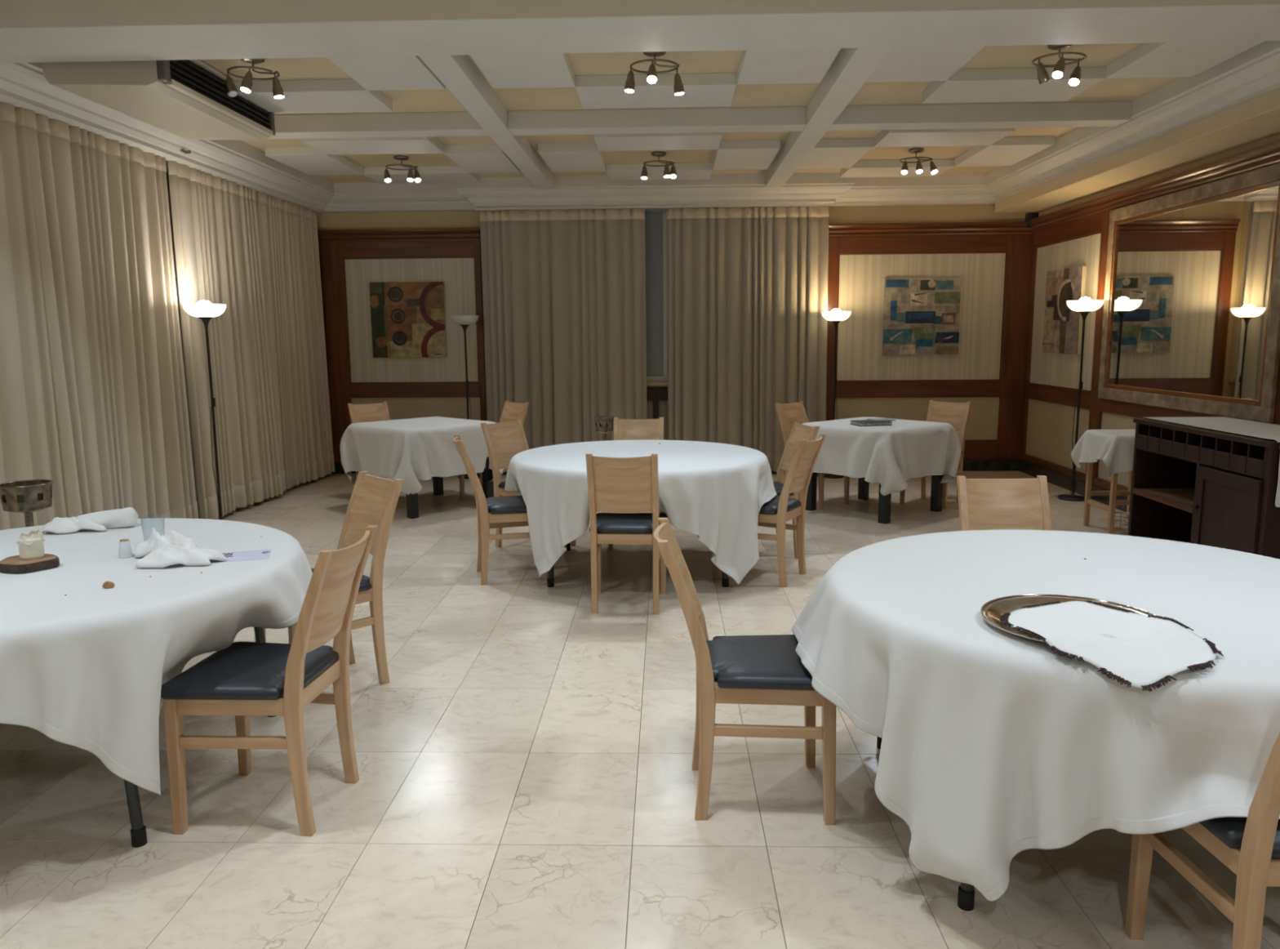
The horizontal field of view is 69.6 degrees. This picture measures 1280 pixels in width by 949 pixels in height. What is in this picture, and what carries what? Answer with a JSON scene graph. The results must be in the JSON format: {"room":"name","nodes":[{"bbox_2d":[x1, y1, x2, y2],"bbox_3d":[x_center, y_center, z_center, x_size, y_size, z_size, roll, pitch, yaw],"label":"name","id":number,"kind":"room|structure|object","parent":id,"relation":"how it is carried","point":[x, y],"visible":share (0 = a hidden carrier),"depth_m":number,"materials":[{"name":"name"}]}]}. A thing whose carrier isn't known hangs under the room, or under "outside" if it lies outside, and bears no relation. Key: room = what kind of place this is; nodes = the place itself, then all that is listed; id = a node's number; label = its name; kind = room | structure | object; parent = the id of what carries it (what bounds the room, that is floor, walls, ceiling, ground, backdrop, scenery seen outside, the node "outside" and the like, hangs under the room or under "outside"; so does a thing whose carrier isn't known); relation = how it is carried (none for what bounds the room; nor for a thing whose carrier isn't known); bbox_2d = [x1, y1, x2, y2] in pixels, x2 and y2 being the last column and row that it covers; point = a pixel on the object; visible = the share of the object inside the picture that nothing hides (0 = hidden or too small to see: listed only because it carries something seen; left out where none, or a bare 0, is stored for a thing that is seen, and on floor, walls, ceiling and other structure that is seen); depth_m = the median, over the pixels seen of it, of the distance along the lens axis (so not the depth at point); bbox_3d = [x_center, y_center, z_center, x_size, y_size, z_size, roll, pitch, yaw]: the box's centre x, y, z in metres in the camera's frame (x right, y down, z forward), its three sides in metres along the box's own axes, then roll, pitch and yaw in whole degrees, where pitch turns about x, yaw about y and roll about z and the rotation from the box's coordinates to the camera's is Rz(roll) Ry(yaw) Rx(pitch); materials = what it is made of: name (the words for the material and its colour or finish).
{"room":"restaurant dining room","nodes":[
{"label":"restaurant dining room","id":0,"kind":"room"},
{"bbox_2d":[53,167,257,518],"bbox_3d":[-3.898,-0.610,3.637,0.100,3.200,13.150,0,9,2],"label":"wall","id":1,"kind":"structure","parent":0,"point":[167,179],"depth_m":7.41,"materials":[{"name":"beige paint"}]},
{"bbox_2d":[0,102,66,529],"bbox_3d":[-3.625,-0.571,4.426,0.136,2.812,2.351,0,9,0],"label":"curtain","id":2,"kind":"object","parent":1,"relation":"hanging from","point":[29,448],"visible":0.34,"depth_m":5.35,"materials":[{"name":"beige fabric"}]},
{"bbox_2d":[24,108,198,518],"bbox_3d":[-3.567,-0.860,6.345,0.165,2.817,1.591,0,9,0],"label":"curtain","id":3,"kind":"object","parent":1,"relation":"hanging from","point":[101,204],"visible":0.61,"depth_m":6.20,"materials":[{"name":"beige fabric"}]},
{"bbox_2d":[167,160,283,519],"bbox_3d":[-3.532,-1.103,7.928,0.161,2.812,1.564,0,9,3],"label":"curtain","id":4,"kind":"object","parent":1,"relation":"hanging from","point":[218,254],"visible":0.98,"depth_m":7.81,"materials":[{"name":"beige fabric"}]},
{"bbox_2d":[256,191,334,491],"bbox_3d":[-3.470,-1.323,9.371,0.132,2.812,1.427,0,9,5],"label":"curtain","id":5,"kind":"object","parent":1,"relation":"hanging from","point":[287,230],"visible":0.98,"depth_m":9.28,"materials":[{"name":"beige fabric"}]},
{"bbox_2d":[594,415,613,440],"bbox_3d":[-0.282,-0.036,7.440,0.260,0.865,0.260,0,9,2],"label":"stand","id":6,"kind":"object","parent":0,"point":[604,428],"visible":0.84,"depth_m":7.33,"materials":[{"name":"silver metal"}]},
{"bbox_2d":[0,471,1279,948],"bbox_3d":[0.065,0.983,3.916,8.107,0.101,13.649,0,9,2],"label":"floor","id":7,"kind":"structure","parent":0,"point":[527,780],"depth_m":2.95,"materials":[{"name":"beige tile"}]},
{"bbox_2d":[0,479,53,526],"bbox_3d":[-2.804,0.466,4.270,0.260,0.865,0.260,0,9,2],"label":"stand","id":8,"kind":"object","parent":7,"relation":"on","point":[28,496],"visible":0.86,"depth_m":4.16,"materials":[{"name":"silver metal"}]},
{"bbox_2d":[124,626,276,847],"bbox_3d":[-2.034,0.682,3.218,1.600,0.741,1.600,0,9,2],"label":"round table","id":9,"kind":"object","parent":7,"relation":"on","point":[138,830],"visible":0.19,"depth_m":2.76,"materials":[{"name":"grey metal"}]},
{"bbox_2d":[0,517,312,795],"bbox_3d":[-2.021,0.669,3.222,1.768,0.743,1.748,-1,9,-2],"label":"tablecloth","id":10,"kind":"object","parent":9,"relation":"on","point":[86,668],"visible":0.87,"depth_m":2.68,"materials":[{"name":"white fabric"}]},
{"bbox_2d":[0,553,59,573],"bbox_3d":[-2.048,0.298,3.082,0.180,0.033,0.157,0,9,2],"label":"wood slice","id":11,"kind":"object","parent":10,"relation":"on","point":[11,564],"visible":0.88,"depth_m":3.04,"materials":[{"name":"brown wood"}]},
{"bbox_2d":[16,528,44,559],"bbox_3d":[-2.040,0.233,3.084,0.074,0.095,0.074,2,9,14],"label":"candle","id":12,"kind":"object","parent":11,"relation":"on","point":[31,546],"visible":1,"depth_m":3.06,"materials":[{"name":"beige wax"}]},
{"bbox_2d":[41,506,137,533],"bbox_3d":[-2.210,0.181,3.690,0.346,0.082,0.133,-3,9,-14],"label":"cloth napkin","id":13,"kind":"object","parent":10,"relation":"on","point":[128,516],"visible":1,"depth_m":3.68,"materials":[{"name":"white fabric"}]},
{"bbox_2d":[102,581,115,588],"bbox_3d":[-1.636,0.339,2.830,0.040,0.022,0.018,0,9,2],"label":"crust","id":14,"kind":"object","parent":10,"relation":"on","point":[107,584],"visible":1,"depth_m":2.83,"materials":[{"name":"brown food"}]},
{"bbox_2d":[118,538,133,558],"bbox_3d":[-1.805,0.258,3.228,0.045,0.064,0.045,0,9,2],"label":"holder","id":15,"kind":"object","parent":10,"relation":"on","point":[125,551],"visible":1,"depth_m":3.21,"materials":[{"name":"white"}]},
{"bbox_2d":[133,527,226,568],"bbox_3d":[-1.624,0.247,3.157,0.384,0.098,0.228,3,9,24],"label":"cloth napkin","id":16,"kind":"object","parent":10,"relation":"on","point":[174,548],"visible":1,"depth_m":3.12,"materials":[{"name":"white fabric"}]},
{"bbox_2d":[208,548,271,563],"bbox_3d":[-1.405,0.285,3.231,0.201,0.003,0.150,-3,9,-18],"label":"paper napkin","id":17,"kind":"object","parent":10,"relation":"on","point":[259,553],"visible":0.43,"depth_m":3.23,"materials":[{"name":"grey paper"}]},
{"bbox_2d":[222,551,269,556],"bbox_3d":[-1.413,0.282,3.252,0.199,0.002,0.064,-3,9,-18],"label":"print","id":18,"kind":"object","parent":17,"relation":"on","point":[237,553],"depth_m":3.26,"materials":[{"name":"grey paper"}]},
{"bbox_2d":[182,300,226,519],"bbox_3d":[-3.301,-0.432,7.112,0.312,1.795,0.300,0,9,2],"label":"floor lamp","id":19,"kind":"object","parent":7,"relation":"on","point":[205,310],"visible":0.79,"depth_m":7.02,"materials":[{"name":"black metal"}]},
{"bbox_2d":[212,397,215,406],"bbox_3d":[-3.281,-0.556,7.093,0.014,0.070,0.024,0,9,2],"label":"switch","id":20,"kind":"object","parent":19,"relation":"attached to","point":[213,398],"depth_m":7.08,"materials":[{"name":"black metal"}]},
{"bbox_2d":[160,524,377,835],"bbox_3d":[-1.150,0.637,2.949,0.576,0.895,0.444,0,9,6],"label":"dining chair","id":21,"kind":"object","parent":7,"relation":"on","point":[242,679],"visible":0.98,"depth_m":2.80,"materials":[{"name":"brown wood"}]},
{"bbox_2d":[254,471,404,684],"bbox_3d":[-1.351,0.475,4.030,0.576,0.895,0.444,-8,12,-42],"label":"dining chair","id":22,"kind":"object","parent":7,"relation":"on","point":[374,500],"visible":0.48,"depth_m":4.03,"materials":[{"name":"brown wood"}]},
{"bbox_2d":[347,401,393,479],"bbox_3d":[-2.431,-0.212,8.620,0.444,0.895,0.576,-7,11,-37],"label":"dining chair","id":23,"kind":"object","parent":7,"relation":"on","point":[369,412],"visible":0.16,"depth_m":8.76,"materials":[{"name":"brown wood"}]},
{"bbox_2d":[356,456,493,518],"bbox_3d":[-1.929,-0.082,8.259,0.880,0.737,0.880,8,12,43],"label":"square table","id":24,"kind":"object","parent":7,"relation":"on","point":[412,505],"visible":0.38,"depth_m":8.26,"materials":[{"name":"black wood"}]},
{"bbox_2d":[339,416,503,494],"bbox_3d":[-1.926,-0.189,8.244,1.182,0.559,1.206,8,12,44],"label":"tablecloth","id":25,"kind":"object","parent":24,"relation":"on","point":[411,450],"visible":0.86,"depth_m":7.85,"materials":[{"name":"white fabric"}]},
{"bbox_2d":[449,315,479,479],"bbox_3d":[-1.840,-0.823,9.844,0.312,1.725,0.300,0,9,2],"label":"floor lamp","id":26,"kind":"object","parent":7,"relation":"on","point":[464,321],"visible":0.8,"depth_m":9.71,"materials":[{"name":"black metal"}]},
{"bbox_2d":[459,400,528,498],"bbox_3d":[-1.355,-0.220,8.610,0.576,0.895,0.444,-8,11,-39],"label":"dining chair","id":27,"kind":"object","parent":7,"relation":"on","point":[511,411],"visible":0.18,"depth_m":8.68,"materials":[{"name":"brown wood"}]},
{"bbox_2d":[453,434,548,585],"bbox_3d":[-0.867,0.204,5.790,0.576,0.895,0.444,-3,9,-14],"label":"dining chair","id":28,"kind":"object","parent":7,"relation":"on","point":[508,511],"visible":0.7,"depth_m":5.62,"materials":[{"name":"brown wood"}]},
{"bbox_2d":[480,418,575,555],"bbox_3d":[-0.812,0.074,6.640,0.576,0.895,0.444,6,11,38],"label":"dining chair","id":29,"kind":"object","parent":7,"relation":"on","point":[504,440],"visible":0.38,"depth_m":6.67,"materials":[{"name":"brown wood"}]},
{"bbox_2d":[585,453,667,614],"bbox_3d":[-0.074,0.298,5.126,0.444,0.895,0.576,0,9,4],"label":"dining chair","id":30,"kind":"object","parent":7,"relation":"on","point":[624,491],"visible":0.88,"depth_m":4.93,"materials":[{"name":"brown wood"}]},
{"bbox_2d":[608,417,666,550],"bbox_3d":[-0.013,0.053,6.733,0.444,0.895,0.576,0,9,2],"label":"dining chair","id":31,"kind":"object","parent":7,"relation":"on","point":[624,428],"visible":0.16,"depth_m":6.91,"materials":[{"name":"brown wood"}]},
{"bbox_2d":[546,542,728,586],"bbox_3d":[-0.003,0.241,6.007,1.600,0.741,1.600,0,9,2],"label":"round table","id":32,"kind":"object","parent":7,"relation":"on","point":[550,580],"visible":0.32,"depth_m":5.58,"materials":[{"name":"grey metal"}]},
{"bbox_2d":[504,439,777,583],"bbox_3d":[-0.011,0.212,6.002,1.670,0.706,1.774,-5,10,-25],"label":"tablecloth","id":33,"kind":"object","parent":32,"relation":"on","point":[717,492],"visible":0.89,"depth_m":5.41,"materials":[{"name":"white fabric"}]},
{"bbox_2d":[646,387,668,439],"bbox_3d":[0.195,-0.482,10.134,1.500,0.930,0.105,0,9,2],"label":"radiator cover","id":34,"kind":"object","parent":7,"relation":"on","point":[655,394],"visible":0.07,"depth_m":10.05,"materials":[{"name":"brown wood"}]},
{"bbox_2d":[653,517,836,825],"bbox_3d":[0.335,0.616,3.003,0.576,0.895,0.444,0,9,2],"label":"dining chair","id":35,"kind":"object","parent":7,"relation":"on","point":[754,669],"visible":0.88,"depth_m":2.84,"materials":[{"name":"brown wood"}]},
{"bbox_2d":[718,433,826,586],"bbox_3d":[0.823,0.202,5.707,0.576,0.895,0.444,4,10,29],"label":"dining chair","id":36,"kind":"object","parent":7,"relation":"on","point":[775,513],"visible":0.7,"depth_m":5.54,"materials":[{"name":"brown wood"}]},
{"bbox_2d":[773,421,819,558],"bbox_3d":[0.897,0.107,6.328,0.576,0.895,0.444,-2,9,-12],"label":"dining chair","id":37,"kind":"object","parent":7,"relation":"on","point":[799,432],"visible":0.27,"depth_m":6.40,"materials":[{"name":"brown wood"}]},
{"bbox_2d":[774,400,849,509],"bbox_3d":[1.530,-0.188,8.236,0.444,0.895,0.576,-9,12,-43],"label":"dining chair","id":38,"kind":"object","parent":7,"relation":"on","point":[788,413],"visible":0.26,"depth_m":8.23,"materials":[{"name":"brown wood"}]},
{"bbox_2d":[821,308,851,478],"bbox_3d":[2.046,-0.847,9.668,0.312,1.760,0.300,0,9,2],"label":"floor lamp","id":39,"kind":"object","parent":7,"relation":"on","point":[835,316],"visible":0.81,"depth_m":9.56,"materials":[{"name":"black metal"}]},
{"bbox_2d":[805,471,943,523],"bbox_3d":[2.001,-0.056,7.867,0.840,0.737,0.840,-8,11,-40],"label":"square table","id":40,"kind":"object","parent":7,"relation":"on","point":[936,489],"visible":0.36,"depth_m":7.84,"materials":[{"name":"black wood"}]},
{"bbox_2d":[802,416,961,495],"bbox_3d":[1.990,-0.178,7.842,1.099,0.528,1.125,-8,11,-41],"label":"tablecloth","id":41,"kind":"object","parent":40,"relation":"on","point":[888,455],"visible":0.77,"depth_m":7.47,"materials":[{"name":"white fabric"}]},
{"bbox_2d":[849,417,895,426],"bbox_3d":[1.939,-0.430,7.625,0.330,0.048,0.218,-2,9,-12],"label":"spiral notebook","id":42,"kind":"object","parent":41,"relation":"on","point":[875,421],"visible":1,"depth_m":7.55,"materials":[{"name":"grey paper"}]},
{"bbox_2d":[876,736,974,911],"bbox_3d":[1.407,0.708,2.850,1.600,0.741,1.600,0,9,2],"label":"round table","id":43,"kind":"object","parent":7,"relation":"on","point":[966,895],"visible":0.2,"depth_m":2.43,"materials":[{"name":"grey metal"}]},
{"bbox_2d":[791,528,1279,901],"bbox_3d":[1.382,0.683,2.817,1.780,0.707,1.822,0,9,2],"label":"tablecloth","id":44,"kind":"object","parent":43,"relation":"on","point":[997,744],"visible":0.88,"depth_m":2.28,"materials":[{"name":"white fabric"}]},
{"bbox_2d":[980,593,1155,642],"bbox_3d":[1.122,0.382,2.384,0.453,0.023,0.453,0,9,2],"label":"tray","id":45,"kind":"object","parent":44,"relation":"on","point":[991,611],"visible":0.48,"depth_m":2.53,"materials":[{"name":"metal"}]},
{"bbox_2d":[1000,600,1223,691],"bbox_3d":[1.145,0.398,2.268,0.441,0.054,0.518,-4,9,-22],"label":"napkin","id":46,"kind":"object","parent":45,"relation":"on","point":[1135,650],"visible":1,"depth_m":2.19,"materials":[{"name":"white fabric"}]},
{"bbox_2d":[899,400,971,509],"bbox_3d":[2.643,-0.192,8.203,0.444,0.895,0.576,7,11,40],"label":"dining chair","id":47,"kind":"object","parent":7,"relation":"on","point":[956,414],"visible":0.3,"depth_m":8.26,"materials":[{"name":"brown wood"}]},
{"bbox_2d":[956,475,1051,530],"bbox_3d":[1.553,0.488,3.780,0.444,0.895,0.576,0,9,2],"label":"dining chair","id":48,"kind":"object","parent":7,"relation":"on","point":[984,504],"visible":0.2,"depth_m":3.94,"materials":[{"name":"brown wood"}]},
{"bbox_2d":[1052,297,1104,501],"bbox_3d":[3.925,-0.670,8.245,0.312,1.805,0.300,0,9,2],"label":"floor lamp","id":49,"kind":"object","parent":7,"relation":"on","point":[1084,305],"visible":0.98,"depth_m":8.18,"materials":[{"name":"black metal"}]},
{"bbox_2d":[1083,462,1132,533],"bbox_3d":[3.656,0.066,6.968,0.370,0.738,0.450,0,9,2],"label":"table","id":50,"kind":"object","parent":7,"relation":"on","point":[1113,492],"visible":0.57,"depth_m":7.14,"materials":[{"name":"brown wood"}]},
{"bbox_2d":[1071,429,1135,476],"bbox_3d":[3.777,-0.162,6.925,0.805,0.315,0.658,0,9,5],"label":"tablecloth","id":51,"kind":"object","parent":50,"relation":"on","point":[1115,447],"visible":0.56,"depth_m":6.78,"materials":[{"name":"white fabric"}]},
{"bbox_2d":[1114,511,1129,533],"bbox_3d":[3.658,0.366,6.983,0.200,0.129,0.200,0,9,2],"label":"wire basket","id":52,"kind":"object","parent":7,"relation":"on","point":[1120,516],"visible":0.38,"depth_m":6.94,"materials":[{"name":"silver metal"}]},
{"bbox_2d":[1124,731,1279,948],"bbox_3d":[1.427,0.760,1.996,0.444,0.895,0.576,0,9,2],"label":"dining chair","id":53,"kind":"object","parent":7,"relation":"on","point":[1249,846],"visible":0.71,"depth_m":1.91,"materials":[{"name":"brown wood"}]},
{"bbox_2d":[1128,417,1279,559],"bbox_3d":[3.643,0.176,5.634,0.648,0.920,1.450,0,9,2],"label":"sideboard","id":54,"kind":"object","parent":7,"relation":"on","point":[1190,484],"visible":0.74,"depth_m":5.48,"materials":[{"name":"brown wood"}]},
{"bbox_2d":[1138,488,1195,505],"bbox_3d":[3.672,0.157,5.957,0.570,0.020,0.725,0,9,2],"label":"shelf","id":55,"kind":"object","parent":54,"relation":"attached to","point":[1170,496],"depth_m":6.06,"materials":[{"name":"brown wood"}]},
{"bbox_2d":[1142,416,1279,506],"bbox_3d":[3.699,-0.109,5.596,0.612,0.369,1.606,0,9,2],"label":"tablecloth","id":56,"kind":"object","parent":54,"relation":"on","point":[1250,428],"visible":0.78,"depth_m":5.63,"materials":[{"name":"white fabric"}]},
{"bbox_2d":[0,0,1279,189],"bbox_3d":[0.063,-2.090,3.298,7.850,0.238,13.150,0,9,2],"label":"ceiling","id":57,"kind":"structure","parent":0,"point":[468,91],"depth_m":5.42,"materials":[{"name":"beige paint"}]},
{"bbox_2d":[42,59,275,140],"bbox_3d":[-2.853,-2.322,5.628,0.665,0.260,1.420,0,9,2],"label":"air conditioner","id":58,"kind":"object","parent":57,"relation":"attached to","point":[186,99],"visible":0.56,"depth_m":5.32,"materials":[{"name":"beige plastic"}]},
{"bbox_2d":[169,59,268,128],"bbox_3d":[-2.560,-2.329,5.629,0.012,0.170,1.300,0,9,2],"label":"outlet","id":59,"kind":"object","parent":58,"relation":"attached to","point":[190,73],"depth_m":5.48,"materials":[{"name":"black metal"}]},
{"bbox_2d":[225,58,284,98],"bbox_3d":[-2.215,-2.272,5.279,0.289,0.233,0.288,8,12,44],"label":"ceiling spotlight","id":60,"kind":"object","parent":57,"relation":"attached to","point":[246,83],"visible":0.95,"depth_m":5.23,"materials":[{"name":"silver metal"}]},
{"bbox_2d":[383,155,421,182],"bbox_3d":[-2.110,-2.723,8.235,0.326,0.232,0.288,0,9,2],"label":"ceiling spotlight","id":61,"kind":"object","parent":57,"relation":"attached to","point":[416,175],"visible":1,"depth_m":8.17,"materials":[{"name":"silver metal"}]},
{"bbox_2d":[624,51,684,95],"bbox_3d":[0.077,-2.281,5.210,0.282,0.233,0.339,7,12,42],"label":"ceiling spotlight","id":62,"kind":"object","parent":57,"relation":"attached to","point":[651,76],"visible":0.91,"depth_m":5.19,"materials":[{"name":"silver metal"}]},
{"bbox_2d":[640,151,675,179],"bbox_3d":[0.165,-2.730,8.160,0.312,0.233,0.304,0,9,2],"label":"ceiling spotlight","id":63,"kind":"object","parent":57,"relation":"attached to","point":[667,173],"visible":1,"depth_m":8.10,"materials":[{"name":"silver metal"}]},
{"bbox_2d":[899,147,937,173],"bbox_3d":[2.430,-2.737,8.075,0.318,0.230,0.342,0,9,2],"label":"ceiling spotlight","id":64,"kind":"object","parent":57,"relation":"attached to","point":[933,168],"visible":1,"depth_m":8.00,"materials":[{"name":"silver metal"}]},
{"bbox_2d":[1031,44,1087,85],"bbox_3d":[2.333,-2.293,5.145,0.308,0.228,0.283,-5,10,-26],"label":"ceiling spotlight","id":65,"kind":"object","parent":57,"relation":"attached to","point":[1043,77],"visible":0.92,"depth_m":5.11,"materials":[{"name":"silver metal"}]},
{"bbox_2d":[316,204,1032,462],"bbox_3d":[0.262,-1.614,10.025,8.050,3.200,0.185,0,9,2],"label":"wall","id":66,"kind":"structure","parent":0,"point":[989,251],"depth_m":9.97,"materials":[{"name":"beige paint"}]},
{"bbox_2d":[331,462,356,473],"bbox_3d":[-2.650,-0.080,10.309,2.000,0.130,0.050,0,9,2],"label":"baseboard","id":67,"kind":"structure","parent":66,"relation":"attached to","point":[339,468],"depth_m":10.31,"materials":[{"name":"stone"}]},
{"bbox_2d":[368,281,447,357],"bbox_3d":[-2.529,-1.685,10.048,0.810,0.810,0.050,0,9,2],"label":"painting","id":68,"kind":"object","parent":66,"relation":"attached to","point":[408,318],"visible":1,"depth_m":10.03,"materials":[{"name":"multicoloured fabric"}]},
{"bbox_2d":[479,208,647,472],"bbox_3d":[-0.804,-1.399,9.855,1.749,2.782,0.128,0,9,2],"label":"curtain","id":69,"kind":"object","parent":66,"relation":"hanging from","point":[564,291],"visible":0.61,"depth_m":9.81,"materials":[{"name":"beige fabric"}]},
{"bbox_2d":[0,40,1279,213],"bbox_3d":[-0.004,-1.991,3.391,7.630,0.260,13.300,0,9,2],"label":"trim","id":70,"kind":"structure","parent":66,"relation":"attached to","point":[1252,73],"depth_m":8.65,"materials":[{"name":"white paint"}]},
{"bbox_2d":[179,148,191,153],"bbox_3d":[-3.383,-2.405,6.841,0.085,0.043,0.028,-7,11,-38],"label":"bracket","id":71,"kind":"object","parent":70,"relation":"attached to","point":[181,149],"visible":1,"depth_m":6.84,"materials":[{"name":"grey plastic"}]},
{"bbox_2d":[506,206,787,386],"bbox_3d":[0.134,-1.901,9.938,3.600,1.885,0.080,0,9,2],"label":"window","id":72,"kind":"structure","parent":66,"relation":"in","point":[655,219],"depth_m":9.94,"materials":[{"name":"grey glass"}]},
{"bbox_2d":[644,212,667,376],"bbox_3d":[0.134,-1.935,9.947,3.300,1.740,0.010,0,9,2],"label":"blind","id":73,"kind":"object","parent":72,"relation":"attached to","point":[655,223],"depth_m":9.94,"materials":[{"name":"grey fabric"}]},
{"bbox_2d":[475,203,835,210],"bbox_3d":[0.146,-2.793,9.620,3.750,0.022,0.040,0,9,2],"label":"trim","id":74,"kind":"structure","parent":66,"relation":"attached to","point":[806,204],"depth_m":9.60,"materials":[{"name":"white paint"}]},
{"bbox_2d":[666,205,829,471],"bbox_3d":[1.145,-1.407,9.803,1.708,2.782,0.157,0,9,2],"label":"curtain","id":75,"kind":"object","parent":66,"relation":"hanging from","point":[747,287],"visible":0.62,"depth_m":9.75,"materials":[{"name":"beige fabric"}]},
{"bbox_2d":[881,277,960,354],"bbox_3d":[3.019,-1.697,9.885,0.810,0.810,0.053,0,9,2],"label":"painting","id":76,"kind":"object","parent":66,"relation":"attached to","point":[921,315],"visible":1,"depth_m":9.87,"materials":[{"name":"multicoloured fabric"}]},
{"bbox_2d":[962,458,1018,471],"bbox_3d":[3.098,-0.103,10.141,2.200,0.130,0.050,0,9,2],"label":"baseboard","id":77,"kind":"structure","parent":66,"relation":"attached to","point":[969,464],"depth_m":10.09,"materials":[{"name":"stone"}]},
{"bbox_2d":[1025,212,1039,226],"bbox_3d":[4.125,-2.679,9.695,0.100,0.140,0.100,0,9,2],"label":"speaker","id":78,"kind":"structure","parent":66,"relation":"attached to","point":[1029,215],"depth_m":9.64,"materials":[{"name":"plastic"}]},
{"bbox_2d":[1019,133,1279,496],"bbox_3d":[4.006,-0.642,3.405,0.185,3.200,13.150,0,9,2],"label":"wall","id":79,"kind":"structure","parent":0,"point":[1075,233],"depth_m":8.54,"materials":[{"name":"beige paint"}]},
{"bbox_2d":[1042,266,1086,354],"bbox_3d":[4.123,-1.589,8.975,0.042,0.810,0.810,0,9,2],"label":"painting","id":80,"kind":"object","parent":79,"relation":"attached to","point":[1063,326],"visible":0.91,"depth_m":8.92,"materials":[{"name":"beige fabric"}]},
{"bbox_2d":[1018,458,1127,512],"bbox_3d":[3.986,0.880,3.611,0.050,0.130,13.100,0,9,2],"label":"baseboard","id":81,"kind":"structure","parent":79,"relation":"attached to","point":[1064,481],"depth_m":8.93,"materials":[{"name":"stone"}]},
{"bbox_2d":[995,87,1279,212],"bbox_3d":[3.749,-1.806,3.160,0.475,0.110,13.000,0,9,2],"label":"trim","id":82,"kind":"structure","parent":79,"relation":"attached to","point":[1257,118],"depth_m":6.58,"materials":[{"name":"beige paint"}]},
{"bbox_2d":[1097,163,1279,422],"bbox_3d":[4.048,-1.303,6.911,0.030,1.615,2.360,0,9,2],"label":"wall mirror","id":83,"kind":"object","parent":79,"relation":"attached to","point":[1191,315],"visible":1,"depth_m":6.66,"materials":[{"name":"brown wood"}]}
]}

